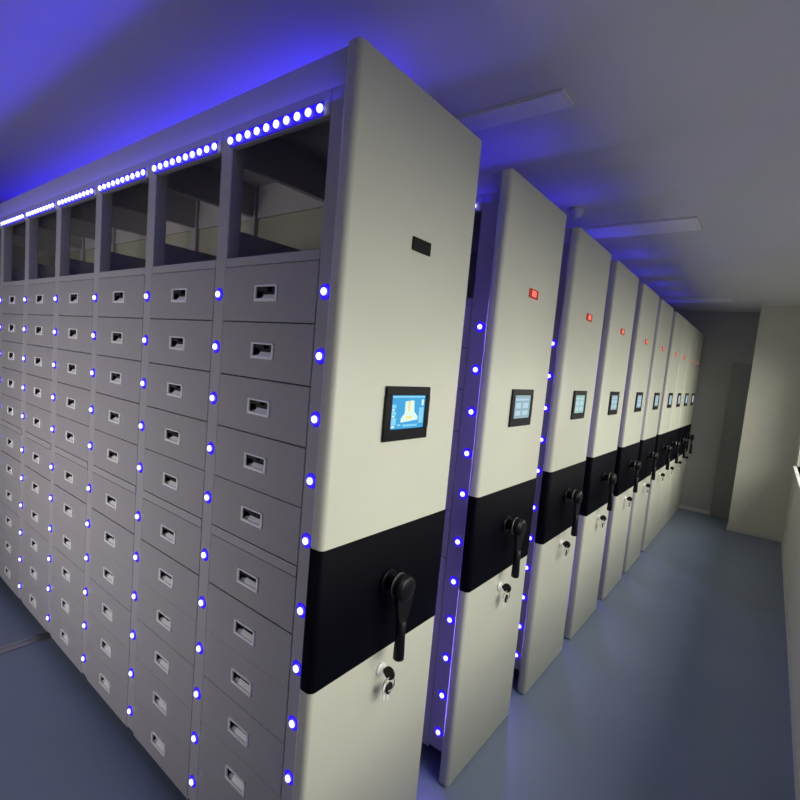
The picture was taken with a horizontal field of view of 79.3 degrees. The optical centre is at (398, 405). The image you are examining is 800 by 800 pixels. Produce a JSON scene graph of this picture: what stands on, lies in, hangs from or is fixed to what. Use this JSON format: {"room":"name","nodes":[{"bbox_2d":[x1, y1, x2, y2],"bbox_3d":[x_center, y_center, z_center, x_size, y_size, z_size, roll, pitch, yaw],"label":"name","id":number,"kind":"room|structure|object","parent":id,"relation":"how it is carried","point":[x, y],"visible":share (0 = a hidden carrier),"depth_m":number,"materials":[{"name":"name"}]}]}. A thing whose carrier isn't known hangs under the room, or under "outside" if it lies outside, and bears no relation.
{"room":"archive storage room","nodes":[
{"label":"archive storage room","id":0,"kind":"room"},
{"bbox_2d":[0,508,794,799],"bbox_3d":[-0.419,1.337,4.083,6.370,0.100,9.760,9,6,37],"label":"floor","id":1,"kind":"structure","parent":0,"point":[675,686],"depth_m":2.41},
{"bbox_2d":[0,632,50,653],"bbox_3d":[-0.344,1.230,4.743,0.064,0.007,8.300,9,6,37],"label":"rail","id":2,"kind":"object","parent":1,"relation":"on","point":[46,635],"visible":0.02,"depth_m":2.59,"materials":[{"name":"silver metal"}]},
{"bbox_2d":[0,37,481,799],"bbox_3d":[-1.560,0.107,2.612,4.117,2.398,0.585,9,6,37],"label":"tall cabinet","id":3,"kind":"object","parent":1,"relation":"on","point":[231,333],"visible":1,"depth_m":1.54,"materials":[{"name":"grey metal"}]},
{"bbox_2d":[81,654,85,662],"bbox_3d":[-1.479,1.186,2.261,0.043,0.043,0.012,9,6,37],"label":"light","id":4,"kind":"object","parent":3,"relation":"attached to","point":[83,656],"depth_m":2.26,"materials":[{"name":"blue"}]},
{"bbox_2d":[82,621,86,629],"bbox_3d":[-1.464,1.025,2.247,0.043,0.043,0.012,9,6,37],"label":"light","id":5,"kind":"object","parent":3,"relation":"attached to","point":[84,623],"depth_m":2.24,"materials":[{"name":"blue"}]},
{"bbox_2d":[83,587,87,595],"bbox_3d":[-1.450,0.863,2.232,0.043,0.043,0.012,9,6,37],"label":"light","id":6,"kind":"object","parent":3,"relation":"attached to","point":[85,589],"depth_m":2.23,"materials":[{"name":"blue"}]},
{"bbox_2d":[84,553,88,561],"bbox_3d":[-1.435,0.700,2.217,0.043,0.043,0.012,9,6,37],"label":"light","id":7,"kind":"object","parent":3,"relation":"attached to","point":[86,555],"depth_m":2.21,"materials":[{"name":"blue"}]},
{"bbox_2d":[85,519,89,527],"bbox_3d":[-1.421,0.539,2.203,0.043,0.043,0.012,9,6,37],"label":"light","id":8,"kind":"object","parent":3,"relation":"attached to","point":[87,521],"depth_m":2.20,"materials":[{"name":"blue"}]},
{"bbox_2d":[87,483,90,492],"bbox_3d":[-1.406,0.375,2.188,0.043,0.043,0.012,9,6,37],"label":"light","id":9,"kind":"object","parent":3,"relation":"attached to","point":[88,484],"depth_m":2.18,"materials":[{"name":"blue"}]},
{"bbox_2d":[88,441,92,449],"bbox_3d":[-1.389,0.180,2.170,0.043,0.043,0.012,9,6,37],"label":"light","id":10,"kind":"object","parent":3,"relation":"attached to","point":[90,443],"depth_m":2.17,"materials":[{"name":"blue plastic"}]},
{"bbox_2d":[89,405,93,413],"bbox_3d":[-1.375,0.018,2.155,0.043,0.043,0.012,9,6,37],"label":"light","id":11,"kind":"object","parent":3,"relation":"attached to","point":[91,407],"depth_m":2.15,"materials":[{"name":"blue"}]},
{"bbox_2d":[90,368,94,377],"bbox_3d":[-1.360,-0.146,2.141,0.043,0.043,0.012,9,6,37],"label":"light","id":12,"kind":"object","parent":3,"relation":"attached to","point":[92,370],"depth_m":2.14,"materials":[{"name":"blue"}]},
{"bbox_2d":[91,331,95,339],"bbox_3d":[-1.345,-0.310,2.126,0.043,0.043,0.012,9,6,37],"label":"light","id":13,"kind":"object","parent":3,"relation":"attached to","point":[93,333],"depth_m":2.12,"materials":[{"name":"blue"}]},
{"bbox_2d":[92,293,97,302],"bbox_3d":[-1.331,-0.473,2.111,0.043,0.043,0.012,9,6,37],"label":"light","id":14,"kind":"object","parent":3,"relation":"attached to","point":[94,295],"depth_m":2.11,"materials":[{"name":"blue"}]},
{"bbox_2d":[127,705,132,715],"bbox_3d":[-1.099,1.247,1.968,0.043,0.043,0.012,9,6,37],"label":"light","id":15,"kind":"object","parent":3,"relation":"attached to","point":[129,707],"depth_m":1.96,"materials":[{"name":"blue"}]},
{"bbox_2d":[129,668,133,678],"bbox_3d":[-1.082,1.085,1.956,0.043,0.043,0.004,9,6,37],"label":"light","id":16,"kind":"object","parent":3,"relation":"attached to","point":[131,670],"depth_m":1.95,"materials":[{"name":"blue"}]},
{"bbox_2d":[130,630,135,639],"bbox_3d":[-1.070,0.923,1.938,0.043,0.043,0.012,9,6,37],"label":"light","id":17,"kind":"object","parent":3,"relation":"attached to","point":[132,632],"depth_m":1.93,"materials":[{"name":"blue"}]},
{"bbox_2d":[132,591,137,600],"bbox_3d":[-1.055,0.761,1.924,0.043,0.043,0.012,9,6,37],"label":"light","id":18,"kind":"object","parent":3,"relation":"attached to","point":[134,593],"depth_m":1.92,"materials":[{"name":"blue"}]},
{"bbox_2d":[133,552,138,561],"bbox_3d":[-1.041,0.600,1.909,0.043,0.043,0.012,9,6,37],"label":"light","id":19,"kind":"object","parent":3,"relation":"attached to","point":[135,554],"depth_m":1.91,"materials":[{"name":"blue"}]},
{"bbox_2d":[135,511,140,521],"bbox_3d":[-1.026,0.435,1.894,0.043,0.043,0.012,9,6,37],"label":"light","id":20,"kind":"object","parent":3,"relation":"attached to","point":[137,513],"depth_m":1.89,"materials":[{"name":"blue"}]},
{"bbox_2d":[137,462,142,472],"bbox_3d":[-1.009,0.241,1.877,0.043,0.043,0.012,9,6,37],"label":"light","id":21,"kind":"object","parent":3,"relation":"attached to","point":[139,464],"depth_m":1.87,"materials":[{"name":"blue"}]},
{"bbox_2d":[139,420,144,430],"bbox_3d":[-0.995,0.078,1.862,0.043,0.043,0.012,9,6,37],"label":"light","id":22,"kind":"object","parent":3,"relation":"attached to","point":[141,422],"depth_m":1.86,"materials":[{"name":"blue"}]},
{"bbox_2d":[140,378,146,388],"bbox_3d":[-0.980,-0.085,1.847,0.043,0.043,0.012,9,6,37],"label":"light","id":23,"kind":"object","parent":3,"relation":"attached to","point":[143,381],"depth_m":1.84,"materials":[{"name":"blue"}]},
{"bbox_2d":[142,335,147,345],"bbox_3d":[-0.965,-0.249,1.832,0.043,0.043,0.012,9,6,37],"label":"light","id":24,"kind":"object","parent":3,"relation":"attached to","point":[144,337],"depth_m":1.83,"materials":[{"name":"blue plastic"}]},
{"bbox_2d":[144,291,149,301],"bbox_3d":[-0.951,-0.413,1.817,0.043,0.043,0.012,9,6,37],"label":"light","id":25,"kind":"object","parent":3,"relation":"attached to","point":[146,293],"depth_m":1.81,"materials":[{"name":"blue plastic"}]},
{"bbox_2d":[189,775,195,787],"bbox_3d":[-0.717,1.307,1.677,0.043,0.043,0.004,9,6,37],"label":"light","id":26,"kind":"object","parent":3,"relation":"attached to","point":[192,778],"depth_m":1.67,"materials":[{"name":"blue"}]},
{"bbox_2d":[191,731,197,743],"bbox_3d":[-0.704,1.146,1.659,0.043,0.043,0.012,9,6,37],"label":"light","id":27,"kind":"object","parent":3,"relation":"attached to","point":[194,734],"depth_m":1.66,"materials":[{"name":"blue"}]},
{"bbox_2d":[194,687,200,699],"bbox_3d":[-0.688,0.984,1.648,0.043,0.043,0.004,9,6,37],"label":"light","id":28,"kind":"object","parent":3,"relation":"attached to","point":[197,690],"depth_m":1.64,"materials":[{"name":"blue"}]},
{"bbox_2d":[196,642,202,654],"bbox_3d":[-0.673,0.821,1.633,0.043,0.043,0.004,9,6,37],"label":"light","id":29,"kind":"object","parent":3,"relation":"attached to","point":[199,645],"depth_m":1.63,"materials":[{"name":"blue"}]},
{"bbox_2d":[199,596,205,608],"bbox_3d":[-0.659,0.660,1.618,0.043,0.043,0.004,9,6,37],"label":"light","id":30,"kind":"object","parent":3,"relation":"attached to","point":[202,599],"depth_m":1.61,"materials":[{"name":"blue"}]},
{"bbox_2d":[201,548,208,560],"bbox_3d":[-0.644,0.496,1.603,0.043,0.043,0.004,9,6,37],"label":"light","id":31,"kind":"object","parent":3,"relation":"attached to","point":[204,551],"depth_m":1.60,"materials":[{"name":"blue"}]},
{"bbox_2d":[204,491,211,503],"bbox_3d":[-0.629,0.301,1.583,0.043,0.043,0.012,9,6,37],"label":"light","id":32,"kind":"object","parent":3,"relation":"attached to","point":[207,494],"depth_m":1.58,"materials":[{"name":"blue"}]},
{"bbox_2d":[207,442,213,454],"bbox_3d":[-0.612,0.139,1.571,0.043,0.043,0.004,9,6,37],"label":"light","id":33,"kind":"object","parent":3,"relation":"attached to","point":[210,445],"depth_m":1.56,"materials":[{"name":"blue"}]},
{"bbox_2d":[210,391,216,404],"bbox_3d":[-0.598,-0.025,1.556,0.043,0.043,0.004,9,6,37],"label":"light","id":34,"kind":"object","parent":3,"relation":"attached to","point":[213,394],"depth_m":1.55,"materials":[{"name":"blue"}]},
{"bbox_2d":[212,143,216,149],"bbox_3d":[-0.580,-0.816,1.519,0.022,0.022,0.013,9,6,37],"label":"strip light","id":35,"kind":"object","parent":3,"relation":"attached to","point":[214,145],"depth_m":1.51,"materials":[{"name":"blue"}]},
{"bbox_2d":[212,340,219,352],"bbox_3d":[-0.585,-0.189,1.538,0.043,0.043,0.012,9,6,37],"label":"light","id":36,"kind":"object","parent":3,"relation":"attached to","point":[215,343],"depth_m":1.54,"materials":[{"name":"blue"}]},
{"bbox_2d":[215,288,222,300],"bbox_3d":[-0.568,-0.352,1.527,0.043,0.043,0.004,9,6,37],"label":"light","id":37,"kind":"object","parent":3,"relation":"attached to","point":[218,291],"depth_m":1.52,"materials":[{"name":"blue plastic"}]},
{"bbox_2d":[228,137,232,143],"bbox_3d":[-0.510,-0.805,1.465,0.022,0.022,0.013,9,6,37],"label":"strip light","id":38,"kind":"object","parent":3,"relation":"attached to","point":[230,139],"depth_m":1.46,"materials":[{"name":"blue"}]},
{"bbox_2d":[236,134,240,140],"bbox_3d":[-0.476,-0.800,1.439,0.022,0.022,0.013,9,6,37],"label":"strip light","id":39,"kind":"object","parent":3,"relation":"attached to","point":[238,136],"depth_m":1.43,"materials":[{"name":"blue"}]},
{"bbox_2d":[245,130,249,137],"bbox_3d":[-0.441,-0.794,1.412,0.022,0.022,0.013,9,6,37],"label":"strip light","id":40,"kind":"object","parent":3,"relation":"attached to","point":[247,132],"depth_m":1.41,"materials":[{"name":"blue"}]},
{"bbox_2d":[254,127,258,134],"bbox_3d":[-0.407,-0.789,1.385,0.022,0.022,0.013,9,6,37],"label":"strip light","id":41,"kind":"object","parent":3,"relation":"attached to","point":[256,129],"depth_m":1.38,"materials":[{"name":"blue"}]},
{"bbox_2d":[263,124,268,131],"bbox_3d":[-0.372,-0.783,1.359,0.022,0.022,0.013,9,6,37],"label":"strip light","id":42,"kind":"object","parent":3,"relation":"attached to","point":[265,126],"depth_m":1.35,"materials":[{"name":"blue"}]},
{"bbox_2d":[273,120,278,127],"bbox_3d":[-0.338,-0.778,1.332,0.022,0.022,0.013,9,6,37],"label":"strip light","id":43,"kind":"object","parent":3,"relation":"attached to","point":[275,122],"depth_m":1.33,"materials":[{"name":"blue"}]},
{"bbox_2d":[283,116,288,124],"bbox_3d":[-0.303,-0.772,1.305,0.022,0.022,0.013,9,6,37],"label":"strip light","id":44,"kind":"object","parent":3,"relation":"attached to","point":[285,118],"depth_m":1.30,"materials":[{"name":"blue"}]},
{"bbox_2d":[284,769,292,785],"bbox_3d":[-0.307,1.044,1.354,0.043,0.043,0.004,9,6,37],"label":"light","id":45,"kind":"object","parent":3,"relation":"attached to","point":[288,773],"depth_m":1.35,"materials":[{"name":"blue"}]},
{"bbox_2d":[288,715,297,730],"bbox_3d":[-0.293,0.882,1.339,0.043,0.043,0.004,9,6,37],"label":"light","id":46,"kind":"object","parent":3,"relation":"attached to","point":[292,719],"depth_m":1.33,"materials":[{"name":"blue"}]},
{"bbox_2d":[292,660,300,675],"bbox_3d":[-0.279,0.721,1.325,0.043,0.043,0.004,9,6,37],"label":"light","id":47,"kind":"object","parent":3,"relation":"attached to","point":[296,664],"depth_m":1.32,"materials":[{"name":"blue"}]},
{"bbox_2d":[294,112,299,120],"bbox_3d":[-0.269,-0.767,1.278,0.022,0.022,0.013,9,6,37],"label":"strip light","id":48,"kind":"object","parent":3,"relation":"attached to","point":[296,114],"depth_m":1.27,"materials":[{"name":"blue"}]},
{"bbox_2d":[296,602,305,617],"bbox_3d":[-0.264,0.556,1.310,0.043,0.043,0.004,9,6,37],"label":"light","id":49,"kind":"object","parent":3,"relation":"attached to","point":[300,606],"depth_m":1.30,"materials":[{"name":"blue"}]},
{"bbox_2d":[301,533,310,548],"bbox_3d":[-0.246,0.362,1.292,0.043,0.043,0.004,9,6,37],"label":"light","id":50,"kind":"object","parent":3,"relation":"attached to","point":[305,537],"depth_m":1.29,"materials":[{"name":"blue"}]},
{"bbox_2d":[305,108,310,116],"bbox_3d":[-0.234,-0.761,1.252,0.022,0.022,0.013,9,6,37],"label":"strip light","id":51,"kind":"object","parent":3,"relation":"attached to","point":[307,110],"depth_m":1.25,"materials":[{"name":"blue"}]},
{"bbox_2d":[306,473,315,488],"bbox_3d":[-0.232,0.199,1.277,0.043,0.043,0.004,9,6,37],"label":"light","id":52,"kind":"object","parent":3,"relation":"attached to","point":[310,477],"depth_m":1.27,"materials":[{"name":"blue"}]},
{"bbox_2d":[310,411,320,426],"bbox_3d":[-0.217,0.036,1.262,0.043,0.043,0.004,9,6,37],"label":"light","id":53,"kind":"object","parent":3,"relation":"attached to","point":[314,415],"depth_m":1.26,"materials":[{"name":"blue plastic"}]},
{"bbox_2d":[316,104,322,112],"bbox_3d":[-0.200,-0.756,1.225,0.022,0.022,0.013,9,6,37],"label":"strip light","id":54,"kind":"object","parent":3,"relation":"attached to","point":[319,107],"depth_m":1.22,"materials":[{"name":"blue"}]},
{"bbox_2d":[315,348,324,363],"bbox_3d":[-0.203,-0.128,1.248,0.043,0.043,0.004,9,6,37],"label":"light","id":55,"kind":"object","parent":3,"relation":"attached to","point":[319,352],"depth_m":1.24,"materials":[{"name":"blue"}]},
{"bbox_2d":[319,283,329,299],"bbox_3d":[-0.188,-0.292,1.233,0.043,0.043,0.004,9,6,37],"label":"light","id":56,"kind":"object","parent":3,"relation":"attached to","point":[324,288],"depth_m":1.23,"materials":[{"name":"blue plastic"}]},
{"bbox_2d":[422,168,566,786],"bbox_3d":[-1.070,0.093,3.244,4.117,2.398,0.585,9,6,37],"label":"tall cabinet","id":57,"kind":"object","parent":1,"relation":"on","point":[518,235],"visible":0.16,"depth_m":1.95,"materials":[{"name":"grey metal"}]},
{"bbox_2d":[434,726,442,736],"bbox_3d":[0.167,1.356,2.005,0.043,0.043,0.004,9,6,37],"label":"light","id":58,"kind":"object","parent":57,"relation":"attached to","point":[438,730],"depth_m":2.00,"materials":[{"name":"blue"}]},
{"bbox_2d":[438,690,446,699],"bbox_3d":[0.181,1.195,1.991,0.043,0.043,0.004,9,6,37],"label":"light","id":59,"kind":"object","parent":57,"relation":"attached to","point":[442,694],"depth_m":1.98,"materials":[{"name":"blue"}]},
{"bbox_2d":[442,652,450,662],"bbox_3d":[0.196,1.033,1.976,0.043,0.043,0.004,9,6,37],"label":"light","id":60,"kind":"object","parent":57,"relation":"attached to","point":[446,656],"depth_m":1.97,"materials":[{"name":"blue"}]},
{"bbox_2d":[446,614,454,624],"bbox_3d":[0.210,0.870,1.961,0.043,0.043,0.004,9,6,37],"label":"light","id":61,"kind":"object","parent":57,"relation":"attached to","point":[450,618],"depth_m":1.96,"materials":[{"name":"blue"}]},
{"bbox_2d":[450,576,458,586],"bbox_3d":[0.225,0.710,1.947,0.043,0.043,0.004,9,6,37],"label":"light","id":62,"kind":"object","parent":57,"relation":"attached to","point":[454,580],"depth_m":1.94,"materials":[{"name":"blue"}]},
{"bbox_2d":[454,536,462,546],"bbox_3d":[0.239,0.545,1.932,0.043,0.043,0.004,9,6,37],"label":"light","id":63,"kind":"object","parent":57,"relation":"attached to","point":[458,540],"depth_m":1.93,"materials":[{"name":"blue"}]},
{"bbox_2d":[459,489,467,498],"bbox_3d":[0.257,0.350,1.914,0.043,0.043,0.004,9,6,37],"label":"light","id":64,"kind":"object","parent":57,"relation":"attached to","point":[463,493],"depth_m":1.91,"materials":[{"name":"blue"}]},
{"bbox_2d":[463,448,471,458],"bbox_3d":[0.271,0.188,1.899,0.043,0.043,0.004,9,6,37],"label":"light","id":65,"kind":"object","parent":57,"relation":"attached to","point":[467,452],"depth_m":1.89,"materials":[{"name":"blue"}]},
{"bbox_2d":[467,406,476,416],"bbox_3d":[0.286,0.024,1.885,0.043,0.043,0.004,9,6,37],"label":"light","id":66,"kind":"object","parent":57,"relation":"attached to","point":[471,410],"depth_m":1.88,"materials":[{"name":"blue"}]},
{"bbox_2d":[471,364,480,374],"bbox_3d":[0.300,-0.140,1.870,0.043,0.043,0.004,9,6,37],"label":"light","id":67,"kind":"object","parent":57,"relation":"attached to","point":[475,368],"depth_m":1.86,"materials":[{"name":"blue"}]},
{"bbox_2d":[476,321,484,331],"bbox_3d":[0.315,-0.303,1.855,0.043,0.043,0.004,9,6,37],"label":"light","id":68,"kind":"object","parent":57,"relation":"attached to","point":[480,325],"depth_m":1.85,"materials":[{"name":"blue plastic"}]},
{"bbox_2d":[513,227,611,693],"bbox_3d":[-0.604,0.081,3.845,4.117,2.398,0.585,9,6,37],"label":"tall cabinet","id":69,"kind":"object","parent":1,"relation":"on","point":[585,264],"visible":0.21,"depth_m":2.54,"materials":[{"name":"grey metal"}]},
{"bbox_2d":[515,651,519,658],"bbox_3d":[0.637,1.344,2.602,0.043,0.043,0.004,9,6,37],"label":"light","id":70,"kind":"object","parent":69,"relation":"attached to","point":[517,656],"depth_m":2.59,"materials":[{"name":"blue"}]},
{"bbox_2d":[519,622,523,629],"bbox_3d":[0.652,1.183,2.587,0.043,0.043,0.004,9,6,37],"label":"light","id":71,"kind":"object","parent":69,"relation":"attached to","point":[521,624],"depth_m":2.58,"materials":[{"name":"blue"}]},
{"bbox_2d":[522,593,526,600],"bbox_3d":[0.666,1.021,2.573,0.043,0.043,0.004,9,6,37],"label":"light","id":72,"kind":"object","parent":69,"relation":"attached to","point":[524,597],"depth_m":2.57,"materials":[{"name":"blue"}]},
{"bbox_2d":[525,563,530,571],"bbox_3d":[0.681,0.858,2.558,0.043,0.043,0.004,9,6,37],"label":"light","id":73,"kind":"object","parent":69,"relation":"attached to","point":[528,565],"depth_m":2.55,"materials":[{"name":"blue"}]},
{"bbox_2d":[529,534,533,541],"bbox_3d":[0.695,0.698,2.543,0.043,0.043,0.004,9,6,37],"label":"light","id":74,"kind":"object","parent":69,"relation":"attached to","point":[531,535],"depth_m":2.53,"materials":[{"name":"blue"}]},
{"bbox_2d":[537,467,541,474],"bbox_3d":[0.727,0.338,2.511,0.043,0.043,0.004,9,6,37],"label":"light","id":75,"kind":"object","parent":69,"relation":"attached to","point":[539,469],"depth_m":2.50,"materials":[{"name":"blue"}]},
{"bbox_2d":[540,436,545,443],"bbox_3d":[0.742,0.176,2.496,0.043,0.043,0.004,9,6,37],"label":"light","id":76,"kind":"object","parent":69,"relation":"attached to","point":[543,438],"depth_m":2.49,"materials":[{"name":"blue"}]},
{"bbox_2d":[544,404,549,411],"bbox_3d":[0.756,0.012,2.481,0.043,0.043,0.004,9,6,37],"label":"light","id":77,"kind":"object","parent":69,"relation":"attached to","point":[547,406],"depth_m":2.47,"materials":[{"name":"blue"}]},
{"bbox_2d":[548,372,552,379],"bbox_3d":[0.771,-0.152,2.466,0.043,0.043,0.004,9,6,37],"label":"light","id":78,"kind":"object","parent":69,"relation":"attached to","point":[550,374],"depth_m":2.46,"materials":[{"name":"blue"}]},
{"bbox_2d":[551,339,556,347],"bbox_3d":[0.786,-0.315,2.451,0.043,0.043,0.004,9,6,37],"label":"light","id":79,"kind":"object","parent":69,"relation":"attached to","point":[554,341],"depth_m":2.44,"materials":[{"name":"blue plastic"}]},
{"bbox_2d":[564,260,638,638],"bbox_3d":[-0.160,0.068,4.417,4.117,2.398,0.585,9,6,37],"label":"tall cabinet","id":80,"kind":"object","parent":1,"relation":"on","point":[600,479],"visible":0.19,"depth_m":3.12,"materials":[{"name":"grey metal"}]},
{"bbox_2d":[597,284,658,599],"bbox_3d":[0.303,0.056,5.014,4.117,2.398,0.585,9,6,37],"label":"tall cabinet","id":81,"kind":"object","parent":1,"relation":"on","point":[627,465],"visible":0.2,"depth_m":3.71,"materials":[{"name":"grey metal"}]},
{"bbox_2d":[622,299,673,571],"bbox_3d":[0.745,0.044,5.582,4.117,2.398,0.585,9,6,37],"label":"tall cabinet","id":82,"kind":"object","parent":1,"relation":"on","point":[647,456],"visible":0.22,"depth_m":4.30,"materials":[{"name":"grey metal"}]},
{"bbox_2d":[640,311,684,550],"bbox_3d":[1.202,0.031,6.171,4.117,2.398,0.585,9,6,37],"label":"tall cabinet","id":83,"kind":"object","parent":1,"relation":"on","point":[662,447],"visible":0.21,"depth_m":4.89,"materials":[{"name":"grey metal"}]},
{"bbox_2d":[654,319,692,537],"bbox_3d":[1.560,0.021,6.633,4.117,2.398,0.585,9,6,37],"label":"tall cabinet","id":84,"kind":"object","parent":1,"relation":"on","point":[687,331],"visible":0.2,"depth_m":5.40,"materials":[{"name":"grey metal"}]},
{"bbox_2d":[664,326,698,525],"bbox_3d":[1.919,0.011,7.095,4.117,2.398,0.585,9,6,37],"label":"tall cabinet","id":85,"kind":"object","parent":1,"relation":"on","point":[694,335],"visible":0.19,"depth_m":5.86,"materials":[{"name":"grey metal"}]},
{"bbox_2d":[672,331,703,515],"bbox_3d":[2.277,0.001,7.557,4.117,2.398,0.585,9,6,37],"label":"tall cabinet","id":86,"kind":"object","parent":1,"relation":"on","point":[700,335],"visible":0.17,"depth_m":6.33,"materials":[{"name":"grey metal"}]},
{"bbox_2d":[0,0,799,311],"bbox_3d":[-0.170,-1.461,3.829,6.370,0.100,9.760,9,6,37],"label":"ceiling","id":87,"kind":"structure","parent":0,"point":[683,108],"depth_m":1.83,"materials":[{"name":"white paint"}]},
{"bbox_2d":[455,88,574,131],"bbox_3d":[0.170,-1.223,2.159,1.190,0.012,0.130,9,6,37],"label":"recessed light","id":88,"kind":"object","parent":87,"relation":"in","point":[558,99],"visible":0.48,"depth_m":1.91,"materials":[{"name":"white plastic"}]},
{"bbox_2d":[570,207,583,218],"bbox_3d":[1.109,-1.198,2.994,0.084,0.072,0.084,9,6,37],"label":"detector","id":89,"kind":"object","parent":87,"relation":"attached to","point":[576,212],"visible":0.91,"depth_m":2.97,"materials":[{"name":"white plastic"}]},
{"bbox_2d":[570,216,702,238],"bbox_3d":[1.419,-1.225,3.411,1.230,0.012,0.280,9,6,37],"label":"recessed light","id":90,"kind":"object","parent":87,"relation":"in","point":[683,224],"visible":0.56,"depth_m":3.21,"materials":[{"name":"white plastic"}]},
{"bbox_2d":[659,298,732,302],"bbox_3d":[3.316,-1.277,5.856,1.230,0.012,0.270,9,6,37],"label":"recessed light","id":91,"kind":"object","parent":87,"relation":"in","point":[668,300],"visible":0.55,"depth_m":5.66,"materials":[{"name":"white plastic"}]},
{"bbox_2d":[678,312,760,510],"bbox_3d":[2.647,-0.147,7.786,6.320,2.720,0.100,9,6,37],"label":"wall","id":92,"kind":"structure","parent":0,"point":[729,337],"depth_m":6.50,"materials":[{"name":"grey paint"}]},
{"bbox_2d":[679,504,709,514],"bbox_3d":[2.158,1.125,8.124,5.260,0.050,0.008,9,6,37],"label":"baseboard","id":93,"kind":"structure","parent":92,"relation":"attached to","point":[680,506],"depth_m":6.63,"materials":[{"name":"grey"}]},
{"bbox_2d":[710,363,751,518],"bbox_3d":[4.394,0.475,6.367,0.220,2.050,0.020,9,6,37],"label":"door","id":94,"kind":"structure","parent":92,"relation":"in","point":[741,373],"depth_m":6.36,"materials":[{"name":"grey paint"}]},
{"bbox_2d":[728,305,799,537],"bbox_3d":[4.542,0.196,5.867,0.530,2.720,0.620,9,6,37],"label":"wall pier","id":95,"kind":"object","parent":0,"point":[770,435],"visible":0.92,"depth_m":5.63,"materials":[{"name":"beige paint"}]},
{"bbox_2d":[726,523,781,541],"bbox_3d":[4.418,1.520,5.986,0.538,0.050,0.628,9,6,37],"label":"trim","id":96,"kind":"structure","parent":95,"relation":"attached to","point":[730,528],"depth_m":5.74,"materials":[{"name":"grey"}]},
{"bbox_2d":[782,436,799,784],"bbox_3d":[2.119,0.317,2.154,0.200,2.720,9.460,9,6,37],"label":"wall","id":97,"kind":"structure","parent":0,"point":[791,534],"depth_m":3.61,"materials":[{"name":"beige paint"}]},
{"bbox_2d":[781,539,799,799],"bbox_3d":[1.726,1.633,2.089,0.008,0.050,8.832,9,6,37],"label":"baseboard","id":98,"kind":"structure","parent":97,"relation":"attached to","point":[793,728],"depth_m":2.64,"materials":[{"name":"grey"}]},
{"bbox_2d":[793,466,799,489],"bbox_3d":[3.881,0.084,4.478,0.150,1.225,1.560,9,6,37],"label":"window","id":99,"kind":"structure","parent":97,"relation":"in","point":[795,469],"depth_m":4.57,"materials":[{"name":"white"}]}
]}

